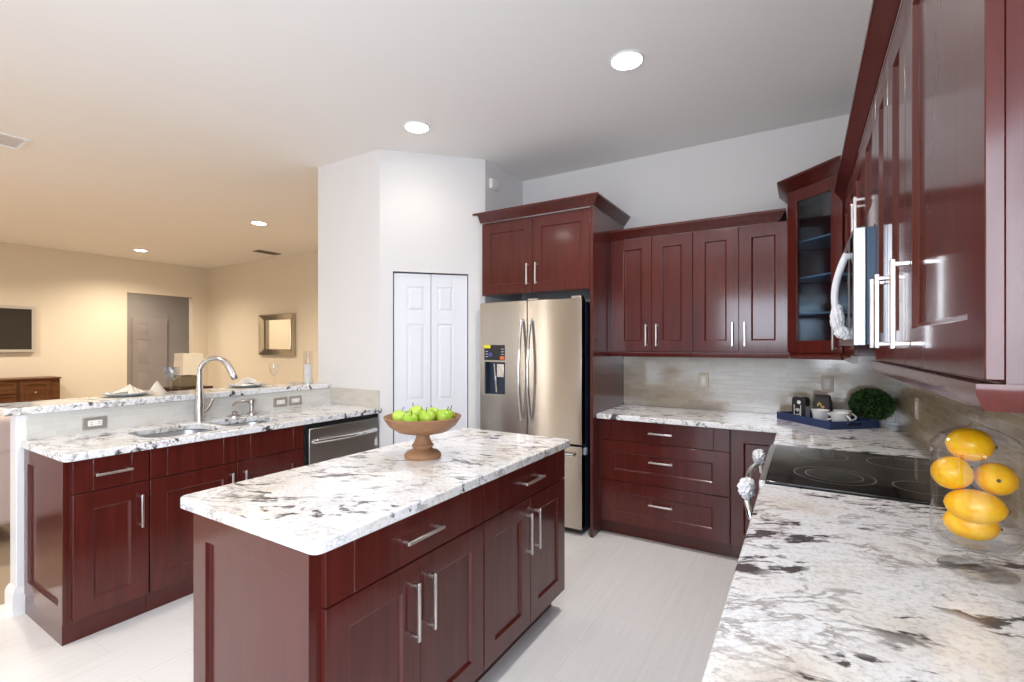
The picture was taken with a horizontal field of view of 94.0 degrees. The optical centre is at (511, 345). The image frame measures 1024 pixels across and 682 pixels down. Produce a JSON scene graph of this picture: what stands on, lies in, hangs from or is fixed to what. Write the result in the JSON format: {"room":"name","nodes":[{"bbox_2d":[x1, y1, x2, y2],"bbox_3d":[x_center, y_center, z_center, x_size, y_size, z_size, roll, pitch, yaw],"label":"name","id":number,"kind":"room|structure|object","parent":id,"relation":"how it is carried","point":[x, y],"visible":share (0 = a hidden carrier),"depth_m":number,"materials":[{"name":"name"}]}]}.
{"room":"kitchen","nodes":[
{"label":"kitchen","id":0,"kind":"room"},
{"bbox_2d":[10,415,25,587],"bbox_3d":[-2.154,0.895,3.389,0.103,1.050,1.965,0,0,31],"label":"wall","id":1,"kind":"structure","parent":0,"point":[17,423],"depth_m":2.54,"materials":[{"name":"white paint"}]},
{"bbox_2d":[5,583,24,616],"bbox_3d":[-2.152,1.351,3.392,0.137,0.137,2.007,0,0,31],"label":"baseboard","id":2,"kind":"structure","parent":1,"relation":"attached to","point":[14,597],"depth_m":2.53,"materials":[{"name":"white paint"}]},
{"bbox_2d":[0,382,330,416],"bbox_3d":[-2.263,0.349,3.428,0.368,0.040,2.008,0,0,31],"label":"countertop","id":3,"kind":"structure","parent":1,"relation":"on","point":[71,404],"depth_m":2.96,"materials":[{"name":"white stone"}]},
{"bbox_2d":[88,393,162,399],"bbox_3d":[-2.477,0.327,3.074,0.315,0.004,0.384,0,0,31],"label":"placemat","id":4,"kind":"object","parent":3,"relation":"on","point":[148,394],"visible":0.85,"depth_m":2.99,"materials":[{"name":"beige fabric"}]},
{"bbox_2d":[99,390,152,396],"bbox_3d":[-2.477,0.312,3.074,0.272,0.024,0.272,0,0,31],"label":"plate","id":5,"kind":"object","parent":4,"relation":"on","point":[110,394],"visible":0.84,"depth_m":3.01,"materials":[{"name":"grey ceramic"}]},
{"bbox_2d":[112,384,145,393],"bbox_3d":[-2.464,0.279,3.077,0.178,0.062,0.134,0,0,8],"label":"napkin","id":6,"kind":"object","parent":5,"relation":"on","point":[129,389],"visible":0.96,"depth_m":3.06,"materials":[{"name":"beige fabric"}]},
{"bbox_2d":[150,381,166,392],"bbox_3d":[-2.462,0.286,3.310,0.110,0.085,0.110,0,0,31],"label":"napkin","id":7,"kind":"object","parent":3,"relation":"on","point":[156,388],"visible":0.82,"depth_m":3.29,"materials":[{"name":"beige fabric"}]},
{"bbox_2d":[219,385,271,389],"bbox_3d":[-2.077,0.327,3.731,0.315,0.004,0.384,0,0,31],"label":"placemat","id":8,"kind":"object","parent":3,"relation":"on","point":[261,386],"visible":0.81,"depth_m":3.62,"materials":[{"name":"beige fabric"}]},
{"bbox_2d":[226,383,265,387],"bbox_3d":[-2.077,0.312,3.731,0.272,0.024,0.272,0,0,31],"label":"plate","id":9,"kind":"object","parent":8,"relation":"on","point":[234,384],"visible":0.88,"depth_m":3.65,"materials":[{"name":"grey ceramic"}]},
{"bbox_2d":[236,377,260,384],"bbox_3d":[-2.063,0.279,3.734,0.178,0.062,0.134,0,0,-37],"label":"napkin","id":10,"kind":"object","parent":9,"relation":"on","point":[248,380],"visible":0.88,"depth_m":3.72,"materials":[{"name":"beige fabric"}]},
{"bbox_2d":[303,364,312,383],"bbox_3d":[-1.768,0.186,4.140,0.088,0.285,0.088,0,0,31],"label":"candle holder","id":11,"kind":"object","parent":3,"relation":"on","point":[307,367],"visible":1,"depth_m":4.11,"materials":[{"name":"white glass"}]},
{"bbox_2d":[26,388,329,439],"bbox_3d":[-2.097,0.438,3.376,0.009,0.136,1.926,0,0,31],"label":"tiled wall","id":12,"kind":"structure","parent":1,"relation":"attached to","point":[54,424],"depth_m":3.04,"materials":[{"name":"beige tile"}]},
{"bbox_2d":[82,416,106,429],"bbox_3d":[-2.440,0.453,2.795,0.010,0.072,0.115,0,0,31],"label":"wall outlet","id":13,"kind":"object","parent":12,"relation":"attached to","point":[89,423],"visible":1,"depth_m":2.79,"materials":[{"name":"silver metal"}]},
{"bbox_2d":[88,419,102,426],"bbox_3d":[-2.438,0.453,2.793,0.004,0.034,0.068,0,0,31],"label":"socket","id":14,"kind":"object","parent":13,"relation":"attached to","point":[91,422],"depth_m":2.79,"materials":[{"name":"grey plastic"}]},
{"bbox_2d":[274,397,286,406],"bbox_3d":[-1.836,0.448,3.787,0.010,0.072,0.115,0,0,31],"label":"wall outlet","id":15,"kind":"object","parent":12,"relation":"attached to","point":[278,402],"visible":1,"depth_m":3.79,"materials":[{"name":"silver metal"}]},
{"bbox_2d":[277,400,284,404],"bbox_3d":[-1.834,0.448,3.785,0.004,0.034,0.068,0,0,31],"label":"socket","id":16,"kind":"object","parent":15,"relation":"attached to","point":[279,402],"depth_m":3.79,"materials":[{"name":"grey plastic"}]},
{"bbox_2d":[289,395,301,405],"bbox_3d":[-1.767,0.448,3.898,0.010,0.072,0.115,0,0,31],"label":"wall outlet","id":17,"kind":"object","parent":12,"relation":"attached to","point":[293,400],"visible":1,"depth_m":3.89,"materials":[{"name":"silver metal"}]},
{"bbox_2d":[292,398,299,402],"bbox_3d":[-1.766,0.448,3.897,0.004,0.034,0.068,0,0,31],"label":"socket","id":18,"kind":"object","parent":17,"relation":"attached to","point":[294,400],"depth_m":3.90,"materials":[{"name":"grey plastic"}]},
{"bbox_2d":[0,242,207,398],"bbox_3d":[-8.278,-0.090,6.920,0.140,3.020,7.200,0,0,31],"label":"wall","id":19,"kind":"structure","parent":0,"point":[79,300],"depth_m":8.25,"materials":[{"name":"beige paint"}]},
{"bbox_2d":[0,305,34,351],"bbox_3d":[-8.012,-0.260,7.167,0.047,0.730,1.240,0,0,31],"label":"television","id":20,"kind":"object","parent":19,"relation":"attached to","point":[17,323],"visible":1,"depth_m":7.51,"materials":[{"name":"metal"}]},
{"bbox_2d":[127,293,188,385],"bbox_3d":[-8.237,-0.090,10.408,0.100,3.020,4.000,0,0,31],"label":"wall","id":21,"kind":"structure","parent":0,"point":[176,309],"depth_m":10.98,"materials":[{"name":"beige paint"}]},
{"bbox_2d":[127,315,168,389],"bbox_3d":[-8.049,0.385,10.568,0.054,2.070,0.790,0,0,31],"label":"door","id":22,"kind":"structure","parent":21,"relation":"in","point":[147,336],"depth_m":10.54,"materials":[{"name":"beige paint"}]},
{"bbox_2d":[208,251,317,387],"bbox_3d":[-3.333,-0.090,8.192,6.980,3.020,0.120,0,0,31],"label":"wall","id":23,"kind":"structure","parent":0,"point":[238,294],"depth_m":9.00,"materials":[{"name":"beige paint"}]},
{"bbox_2d":[259,313,295,354],"bbox_3d":[-4.272,-0.200,8.659,1.060,0.740,0.051,0,0,31],"label":"wall mirror","id":24,"kind":"object","parent":23,"relation":"attached to","point":[277,332],"visible":1,"depth_m":8.63,"materials":[{"name":"gold mirror"}]},
{"bbox_2d":[318,149,379,447],"bbox_3d":[-1.383,-0.090,4.128,0.781,3.020,0.100,0,0,31],"label":"wall","id":25,"kind":"structure","parent":0,"point":[348,189],"depth_m":4.07,"materials":[{"name":"white paint"}]},
{"bbox_2d":[330,387,379,407],"bbox_3d":[-1.336,0.435,4.035,0.604,0.140,0.009,0,0,31],"label":"tiled wall","id":26,"kind":"structure","parent":25,"relation":"attached to","point":[346,396],"depth_m":4.02,"materials":[{"name":"beige tile"}]},
{"bbox_2d":[0,525,737,681],"bbox_3d":[-4.332,1.480,5.305,14.280,0.120,8.850,0,0,31],"label":"floor","id":27,"kind":"structure","parent":0,"point":[629,608],"depth_m":2.35,"materials":[{"name":"tile"}]},
{"bbox_2d":[0,415,9,526],"bbox_3d":[-4.405,0.970,2.942,0.865,0.900,2.010,0,0,31],"label":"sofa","id":28,"kind":"object","parent":27,"relation":"on","point":[4,421],"visible":0.29,"depth_m":3.41,"materials":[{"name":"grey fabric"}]},
{"bbox_2d":[0,415,9,452],"bbox_3d":[-3.908,0.660,3.225,0.290,0.280,0.980,0,0,31],"label":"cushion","id":29,"kind":"object","parent":28,"relation":"on","point":[4,421],"depth_m":3.42,"materials":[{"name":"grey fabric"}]},
{"bbox_2d":[0,376,61,402],"bbox_3d":[-7.782,0.960,7.085,0.505,0.920,1.530,0,0,31],"label":"sideboard","id":30,"kind":"object","parent":27,"relation":"on","point":[39,388],"visible":0.49,"depth_m":7.31,"materials":[{"name":"brown wood"}]},
{"bbox_2d":[24,449,148,645],"bbox_3d":[-2.241,0.982,2.519,0.630,0.876,0.340,0,0,31],"label":"base cabinet","id":31,"kind":"object","parent":27,"relation":"on","point":[86,522],"visible":0.89,"depth_m":2.37,"materials":[{"name":"brown wood"}]},
{"bbox_2d":[163,385,212,390],"bbox_3d":[-4.936,1.020,7.272,0.500,0.800,0.480,0,0,31],"label":"side table","id":32,"kind":"object","parent":27,"relation":"on","point":[167,388],"visible":0.16,"depth_m":7.08,"materials":[{"name":"brown wood"}]},
{"bbox_2d":[172,353,203,386],"bbox_3d":[-4.940,0.370,7.265,0.300,0.500,0.325,0,0,31],"label":"table lamp","id":33,"kind":"object","parent":32,"relation":"on","point":[188,363],"visible":0.9,"depth_m":7.17,"materials":[{"name":"beige fabric"}]},
{"bbox_2d":[146,425,303,611],"bbox_3d":[-1.914,0.982,3.056,0.630,0.876,0.914,0,0,31],"label":"base cabinet","id":34,"kind":"object","parent":27,"relation":"on","point":[176,471],"visible":0.54,"depth_m":2.68,"materials":[{"name":"brown wood"}]},
{"bbox_2d":[21,403,380,462],"bbox_3d":[-1.835,0.504,3.203,0.637,0.079,1.948,0,0,31],"label":"countertop","id":35,"kind":"structure","parent":34,"relation":"on","point":[83,446],"depth_m":2.84,"materials":[{"name":"white stone"}]},
{"bbox_2d":[140,422,265,437],"bbox_3d":[-1.907,0.630,3.025,0.426,0.172,0.818,0,0,31],"label":"sink","id":36,"kind":"object","parent":35,"relation":"in","point":[182,432],"visible":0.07,"depth_m":3.06,"materials":[{"name":"grey metal"}]},
{"bbox_2d":[194,356,237,421],"bbox_3d":[-2.000,0.288,3.244,0.281,0.436,0.106,0,0,-6],"label":"kitchen faucet","id":37,"kind":"object","parent":35,"relation":"on","point":[200,410],"visible":1,"depth_m":3.21,"materials":[{"name":"silver metal"}]},
{"bbox_2d":[231,398,256,414],"bbox_3d":[-1.954,0.448,3.480,0.062,0.116,0.173,0,0,36],"label":"soap dispenser","id":38,"kind":"object","parent":35,"relation":"on","point":[252,401],"visible":1,"depth_m":3.50,"materials":[{"name":"silver metal"}]},
{"bbox_2d":[193,485,482,681],"bbox_3d":[-0.565,0.982,1.732,0.656,0.876,0.780,0,0,31],"label":"base cabinet","id":39,"kind":"object","parent":27,"relation":"on","point":[402,600],"visible":0.91,"depth_m":1.48,"materials":[{"name":"brown wood"}]},
{"bbox_2d":[303,413,377,465],"bbox_3d":[-1.481,0.982,3.735,0.653,0.876,0.672,0,0,31],"label":"dishwasher","id":40,"kind":"object","parent":27,"relation":"on","point":[328,440],"visible":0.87,"depth_m":3.54,"materials":[{"name":"silver metal"}]},
{"bbox_2d":[474,449,564,681],"bbox_3d":[-0.160,0.982,2.398,0.656,0.876,0.775,0,0,31],"label":"base cabinet","id":41,"kind":"object","parent":27,"relation":"on","point":[523,522],"visible":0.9,"depth_m":2.18,"materials":[{"name":"brown wood"}]},
{"bbox_2d":[180,428,569,554],"bbox_3d":[-0.402,0.525,2.089,0.729,0.038,1.586,0,0,31],"label":"countertop","id":42,"kind":"structure","parent":41,"relation":"on","point":[319,508],"depth_m":1.69,"materials":[{"name":"white stone"}]},
{"bbox_2d":[383,411,461,460],"bbox_3d":[-0.405,0.412,2.167,0.350,0.188,0.350,0,0,31],"label":"fruit bowl","id":43,"kind":"object","parent":42,"relation":"on","point":[422,450],"visible":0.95,"depth_m":2.09,"materials":[{"name":"brown wood"}]},
{"bbox_2d":[392,407,405,420],"bbox_3d":[-0.507,0.320,2.163,0.072,0.080,0.072,0,0,32],"label":"apple","id":44,"kind":"object","parent":43,"relation":"in","point":[397,415],"visible":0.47,"depth_m":2.13,"materials":[{"name":"green food"}]},
{"bbox_2d":[402,410,418,421],"bbox_3d":[-0.450,0.325,2.115,0.073,0.081,0.071,0,0,-42],"label":"apple","id":45,"kind":"object","parent":43,"relation":"in","point":[410,417],"visible":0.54,"depth_m":2.09,"materials":[{"name":"green food"}]},
{"bbox_2d":[408,403,422,417],"bbox_3d":[-0.442,0.303,2.193,0.071,0.082,0.072,0,0,10],"label":"apple","id":46,"kind":"object","parent":43,"relation":"in","point":[415,409],"visible":0.48,"depth_m":2.17,"materials":[{"name":"green food"}]},
{"bbox_2d":[419,407,434,421],"bbox_3d":[-0.381,0.313,2.136,0.073,0.080,0.071,0,0,-3],"label":"apple","id":47,"kind":"object","parent":43,"relation":"in","point":[426,414],"visible":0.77,"depth_m":2.11,"materials":[{"name":"green food"}]},
{"bbox_2d":[429,405,438,420],"bbox_3d":[-0.370,0.318,2.224,0.072,0.075,0.071,0,0,-29],"label":"apple","id":48,"kind":"object","parent":43,"relation":"in","point":[435,410],"visible":0.35,"depth_m":2.20,"materials":[{"name":"green food"}]},
{"bbox_2d":[436,406,451,420],"bbox_3d":[-0.306,0.316,2.158,0.071,0.079,0.072,0,0,-23],"label":"apple","id":49,"kind":"object","parent":43,"relation":"in","point":[442,414],"visible":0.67,"depth_m":2.13,"materials":[{"name":"green food"}]},
{"bbox_2d":[445,405,454,418],"bbox_3d":[-0.298,0.317,2.230,0.062,0.077,0.063,0,0,-4],"label":"apple","id":50,"kind":"object","parent":43,"relation":"in","point":[449,410],"visible":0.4,"depth_m":2.21,"materials":[{"name":"green food"}]},
{"bbox_2d":[480,295,589,532],"bbox_3d":[0.289,0.522,4.036,0.928,1.795,0.788,0,0,31],"label":"refrigerator","id":51,"kind":"object","parent":27,"relation":"on","point":[535,353],"visible":0.65,"depth_m":3.69,"materials":[{"name":"silver metal"}]},
{"bbox_2d":[590,206,623,537],"bbox_3d":[0.773,0.194,3.832,0.022,2.452,0.712,0,0,31],"label":"panel","id":52,"kind":"object","parent":27,"relation":"on","point":[606,371],"visible":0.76,"depth_m":3.62,"materials":[{"name":"brown wood"}]},
{"bbox_2d":[598,418,731,556],"bbox_3d":[1.190,0.982,3.616,0.913,0.876,0.636,0,0,31],"label":"base cabinet","id":53,"kind":"object","parent":27,"relation":"on","point":[663,483],"visible":0.94,"depth_m":3.36,"materials":[{"name":"brown wood"}]},
{"bbox_2d":[731,430,775,558],"bbox_3d":[1.933,0.982,3.184,0.800,0.876,0.600,0,0,31],"label":"base cabinet","id":54,"kind":"object","parent":27,"relation":"on","point":[743,443],"visible":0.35,"depth_m":3.10,"materials":[{"name":"brown wood"}]},
{"bbox_2d":[596,404,938,459],"bbox_3d":[1.426,0.525,3.101,1.851,0.038,1.277,0,0,31],"label":"countertop","id":55,"kind":"structure","parent":54,"relation":"on","point":[889,438],"depth_m":2.92,"materials":[{"name":"white stone"}]},
{"bbox_2d":[777,411,878,429],"bbox_3d":[2.041,0.482,3.117,0.335,0.048,0.460,0,0,-9],"label":"serving tray","id":56,"kind":"object","parent":55,"relation":"on","point":[859,423],"visible":0.72,"depth_m":2.95,"materials":[{"name":"blue paint"}]},
{"bbox_2d":[792,396,809,417],"bbox_3d":[1.975,0.423,3.263,0.062,0.150,0.091,0,0,-29],"label":"carton","id":57,"kind":"object","parent":56,"relation":"on","point":[800,404],"visible":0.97,"depth_m":3.24,"materials":[{"name":"black cardboard"}]},
{"bbox_2d":[811,409,830,420],"bbox_3d":[2.016,0.459,3.116,0.104,0.078,0.116,0,0,15],"label":"mug","id":58,"kind":"object","parent":56,"relation":"on","point":[822,414],"visible":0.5,"depth_m":3.08,"materials":[{"name":"white ceramic"}]},
{"bbox_2d":[813,394,831,420],"bbox_3d":[2.085,0.414,3.203,0.064,0.168,0.098,0,0,-35],"label":"packet","id":59,"kind":"object","parent":56,"relation":"on","point":[820,401],"visible":0.7,"depth_m":3.18,"materials":[{"name":"black paper"}]},
{"bbox_2d":[830,411,851,423],"bbox_3d":[2.059,0.459,2.989,0.116,0.078,0.104,0,0,38],"label":"mug","id":60,"kind":"object","parent":56,"relation":"on","point":[835,415],"visible":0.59,"depth_m":2.96,"materials":[{"name":"white ceramic"}]},
{"bbox_2d":[833,409,856,420],"bbox_3d":[2.146,0.459,3.090,0.116,0.078,0.104,0,0,13],"label":"mug","id":61,"kind":"object","parent":56,"relation":"on","point":[839,410],"visible":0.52,"depth_m":3.05,"materials":[{"name":"white ceramic"}]},
{"bbox_2d":[848,388,896,420],"bbox_3d":[2.351,0.383,3.118,0.259,0.224,0.262,0,0,31],"label":"boxwood ball","id":62,"kind":"object","parent":55,"relation":"on","point":[868,403],"visible":0.99,"depth_m":3.05,"materials":[{"name":"green plant"}]},
{"bbox_2d":[737,444,977,519],"bbox_3d":[1.359,0.943,1.944,0.738,0.893,0.758,0,0,31],"label":"range","id":63,"kind":"object","parent":27,"relation":"on","point":[878,476],"visible":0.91,"depth_m":1.84,"materials":[{"name":"black glass"}]},
{"bbox_3d":[0.599,0.982,0.614,0.656,0.876,0.762,0,0,31],"label":"base cabinet","id":64,"kind":"object","parent":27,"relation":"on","visible":0},
{"bbox_2d":[702,483,1023,681],"bbox_3d":[0.795,0.525,0.922,0.661,0.038,1.562,0,0,31],"label":"countertop","id":65,"kind":"structure","parent":64,"relation":"on","point":[825,586],"depth_m":0.95,"materials":[{"name":"white stone"}]},
{"bbox_2d":[927,409,1023,572],"bbox_3d":[1.046,0.325,1.075,0.170,0.362,0.170,0,0,31],"label":"glass jar","id":66,"kind":"object","parent":65,"relation":"on","point":[970,558],"visible":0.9,"depth_m":1.09,"materials":[{"name":"clear glass"}]},
{"bbox_2d":[930,457,974,488],"bbox_3d":[1.010,0.292,1.096,0.072,0.074,0.076,0,0,-33],"label":"lemon","id":67,"kind":"object","parent":66,"relation":"in","point":[948,472],"visible":1,"depth_m":1.07,"materials":[{"name":"yellow food"}]},
{"bbox_2d":[945,428,997,460],"bbox_3d":[1.055,0.228,1.099,0.088,0.076,0.076,0,0,41],"label":"lemon","id":68,"kind":"object","parent":66,"relation":"in","point":[967,444],"visible":1,"depth_m":1.08,"materials":[{"name":"yellow food"}]},
{"bbox_2d":[942,511,1002,540],"bbox_3d":[1.058,0.411,1.099,0.101,0.071,0.071,0,0,43],"label":"lemon","id":69,"kind":"object","parent":66,"relation":"in","point":[962,528],"visible":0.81,"depth_m":1.08,"materials":[{"name":"yellow food"}]},
{"bbox_2d":[943,489,1010,523],"bbox_3d":[1.027,0.356,1.057,0.108,0.072,0.072,0,0,43],"label":"lemon","id":70,"kind":"object","parent":66,"relation":"in","point":[971,505],"visible":1,"depth_m":1.04,"materials":[{"name":"yellow food"}]},
{"bbox_2d":[974,463,1018,495],"bbox_3d":[1.078,0.297,1.063,0.074,0.071,0.073,0,0,-14],"label":"lemon","id":71,"kind":"object","parent":66,"relation":"in","point":[999,479],"visible":1,"depth_m":1.04,"materials":[{"name":"yellow food"}]},
{"bbox_2d":[380,149,484,447],"bbox_3d":[-0.667,-0.090,4.042,0.873,3.020,0.100,0,0,-15],"label":"wall","id":72,"kind":"structure","parent":0,"point":[428,202],"depth_m":3.98,"materials":[{"name":"white paint"}]},
{"bbox_2d":[393,272,466,443],"bbox_3d":[-0.694,0.405,4.071,0.624,2.030,0.031,0,0,-15],"label":"door frame","id":73,"kind":"structure","parent":72,"relation":"in","point":[393,272],"depth_m":3.98,"materials":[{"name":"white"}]},
{"bbox_2d":[394,273,466,443],"bbox_3d":[-0.682,0.405,4.023,0.608,2.006,0.035,0,0,-15],"label":"door","id":74,"kind":"structure","parent":73,"relation":"attached to","point":[430,310],"depth_m":4.00,"materials":[{"name":"white paint"}]},
{"bbox_2d":[0,0,901,268],"bbox_3d":[-4.332,-1.660,5.305,14.280,0.120,8.850,0,0,31],"label":"ceiling","id":75,"kind":"structure","parent":0,"point":[165,129],"depth_m":3.01,"materials":[{"name":"white paint"}]},
{"bbox_2d":[0,132,31,150],"bbox_3d":[-4.005,-1.594,3.612,0.340,0.012,0.460,0,0,31],"label":"ceiling vent","id":76,"kind":"object","parent":75,"relation":"in","point":[8,141],"visible":1,"depth_m":3.74,"materials":[{"name":"white metal"}]},
{"bbox_2d":[251,221,266,224],"bbox_3d":[-3.301,-1.595,6.228,0.190,0.009,0.190,0,0,31],"label":"recessed light","id":77,"kind":"object","parent":75,"relation":"in","point":[252,222],"visible":1,"depth_m":6.22,"materials":[{"name":"white glass"}]},
{"bbox_2d":[253,250,280,254],"bbox_3d":[-4.196,-1.594,8.179,0.180,0.012,0.400,0,0,31],"label":"ceiling vent","id":78,"kind":"object","parent":75,"relation":"in","point":[259,251],"visible":1,"depth_m":8.18,"materials":[{"name":"brown metal"}]},
{"bbox_2d":[404,121,429,132],"bbox_3d":[-0.694,-1.595,3.491,0.190,0.009,0.190,0,0,31],"label":"recessed light","id":79,"kind":"object","parent":75,"relation":"in","point":[412,126],"visible":1,"depth_m":3.48,"materials":[{"name":"white paint"}]},
{"bbox_2d":[610,50,643,70],"bbox_3d":[0.644,-1.595,2.676,0.190,0.009,0.190,0,0,31],"label":"recessed light","id":80,"kind":"object","parent":75,"relation":"in","point":[624,60],"visible":1,"depth_m":2.67,"materials":[{"name":"white paint"}]},
{"bbox_2d":[485,160,522,302],"bbox_3d":[-0.106,-0.090,4.408,0.100,3.020,0.642,0,0,31],"label":"wall","id":81,"kind":"structure","parent":0,"point":[510,193],"depth_m":4.33,"materials":[{"name":"white paint"}]},
{"bbox_2d":[489,178,498,190],"bbox_3d":[-0.156,-1.413,4.194,0.038,0.085,0.110,0,0,31],"label":"fire alarm","id":82,"kind":"object","parent":81,"relation":"attached to","point":[493,184],"visible":1,"depth_m":4.16,"materials":[{"name":"white plastic"}]},
{"bbox_2d":[523,110,870,413],"bbox_3d":[0.809,-0.090,4.296,4.150,3.020,0.120,0,0,31],"label":"wall","id":83,"kind":"structure","parent":0,"point":[738,175],"depth_m":3.78,"materials":[{"name":"white paint"}]},
{"bbox_2d":[472,192,629,300],"bbox_3d":[0.342,-0.765,4.062,1.113,0.687,0.768,0,0,31],"label":"upper cabinet","id":84,"kind":"object","parent":83,"relation":"attached to","point":[546,256],"visible":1,"depth_m":3.77,"materials":[{"name":"brown wood"}]},
{"bbox_2d":[609,220,692,356],"bbox_3d":[1.139,-0.414,3.804,0.629,1.000,0.378,0,0,31],"label":"upper cabinet","id":85,"kind":"object","parent":83,"relation":"attached to","point":[652,277],"visible":1,"depth_m":3.66,"materials":[{"name":"brown wood"}]},
{"bbox_2d":[692,208,789,357],"bbox_3d":[1.670,-0.414,3.480,0.613,1.000,0.378,0,0,31],"label":"upper cabinet","id":86,"kind":"object","parent":83,"relation":"attached to","point":[740,273],"visible":0.99,"depth_m":3.34,"materials":[{"name":"brown wood"}]},
{"bbox_2d":[624,352,894,421],"bbox_3d":[1.757,0.263,3.643,1.852,0.486,0.010,0,0,31],"label":"tiled wall","id":87,"kind":"structure","parent":83,"relation":"attached to","point":[753,385],"depth_m":3.63,"materials":[{"name":"beige tile"}]},
{"bbox_2d":[699,373,707,387],"bbox_3d":[1.516,0.275,3.778,0.072,0.115,0.010,0,0,31],"label":"wall outlet","id":88,"kind":"object","parent":87,"relation":"attached to","point":[703,377],"visible":1,"depth_m":3.77,"materials":[{"name":"beige plastic"}]},
{"bbox_2d":[701,376,705,384],"bbox_3d":[1.515,0.275,3.776,0.034,0.068,0.004,0,0,31],"label":"socket","id":89,"kind":"object","parent":88,"relation":"attached to","point":[703,378],"depth_m":3.77,"materials":[{"name":"grey plastic"}]},
{"bbox_2d":[821,376,832,391],"bbox_3d":[2.215,0.270,3.353,0.072,0.115,0.010,0,0,31],"label":"wall outlet","id":90,"kind":"object","parent":87,"relation":"attached to","point":[826,381],"visible":1,"depth_m":3.35,"materials":[{"name":"beige plastic"}]},
{"bbox_2d":[824,379,829,388],"bbox_3d":[2.213,0.270,3.351,0.034,0.068,0.004,0,0,31],"label":"socket","id":91,"kind":"object","parent":90,"relation":"attached to","point":[826,381],"depth_m":3.35,"materials":[{"name":"grey plastic"}]},
{"bbox_2d":[777,152,858,359],"bbox_3d":[2.071,-0.505,3.043,0.667,1.182,0.684,0,0,31],"label":"upper cabinet","id":92,"kind":"object","parent":83,"relation":"attached to","point":[815,213],"visible":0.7,"depth_m":3.16,"materials":[{"name":"brown wood"}]},
{"bbox_2d":[799,233,830,250],"bbox_3d":[2.125,-0.685,3.056,0.542,0.010,0.559,0,0,31],"label":"shelf","id":93,"kind":"object","parent":92,"relation":"attached to","point":[820,243],"depth_m":3.21,"materials":[{"name":"clear glass"}]},
{"bbox_2d":[799,272,830,283],"bbox_3d":[2.125,-0.445,3.056,0.542,0.010,0.559,0,0,31],"label":"shelf","id":94,"kind":"object","parent":92,"relation":"attached to","point":[825,278],"depth_m":3.18,"materials":[{"name":"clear glass"}]},
{"bbox_2d":[799,311,830,317],"bbox_3d":[2.125,-0.205,3.056,0.542,0.010,0.559,0,0,31],"label":"shelf","id":95,"kind":"object","parent":92,"relation":"attached to","point":[818,314],"depth_m":3.17,"materials":[{"name":"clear glass"}]},
{"bbox_3d":[1.063,-0.090,0.611,0.120,3.020,6.150,0,0,31],"label":"wall","id":96,"kind":"structure","parent":0,"visible":0},
{"bbox_2d":[842,75,874,232],"bbox_3d":[1.519,-0.658,1.843,0.361,0.512,0.766,0,0,31],"label":"upper cabinet","id":97,"kind":"object","parent":96,"relation":"attached to","point":[863,206],"visible":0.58,"depth_m":1.84,"materials":[{"name":"brown wood"}]},
{"bbox_2d":[830,226,874,345],"bbox_3d":[1.488,-0.200,1.862,0.434,0.400,0.760,0,0,31],"label":"microwave","id":98,"kind":"object","parent":97,"relation":"attached to","point":[849,316],"visible":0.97,"depth_m":1.62,"materials":[{"name":"silver"}]},
{"bbox_2d":[895,363,1023,528],"bbox_3d":[1.588,0.233,1.597,0.010,0.546,3.660,0,0,31],"label":"tiled wall","id":99,"kind":"structure","parent":96,"relation":"attached to","point":[937,413],"depth_m":1.81,"materials":[{"name":"beige tile"}]},
{"bbox_2d":[834,154,874,363],"bbox_3d":[1.885,-0.414,2.444,0.361,1.000,0.640,0,0,31],"label":"upper cabinet","id":100,"kind":"object","parent":99,"relation":"attached to","point":[845,170],"visible":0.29,"depth_m":2.44,"materials":[{"name":"brown wood"}]},
{"bbox_2d":[858,0,910,381],"bbox_3d":[1.178,-0.414,1.284,0.361,1.000,0.540,0,0,31],"label":"upper cabinet","id":101,"kind":"object","parent":99,"relation":"attached to","point":[890,92],"visible":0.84,"depth_m":1.31,"materials":[{"name":"brown wood"}]},
{"bbox_2d":[915,397,918,419],"bbox_3d":[2.152,0.335,2.541,0.010,0.115,0.072,0,0,31],"label":"wall outlet","id":102,"kind":"object","parent":99,"relation":"attached to","point":[916,399],"visible":1,"depth_m":2.51,"materials":[{"name":"beige plastic"}]},
{"bbox_2d":[890,0,1023,412],"bbox_3d":[0.875,-0.414,0.786,0.361,1.000,0.625,0,0,31],"label":"upper cabinet","id":103,"kind":"object","parent":99,"relation":"attached to","point":[963,263],"visible":1,"depth_m":0.74,"materials":[{"name":"brown wood"}]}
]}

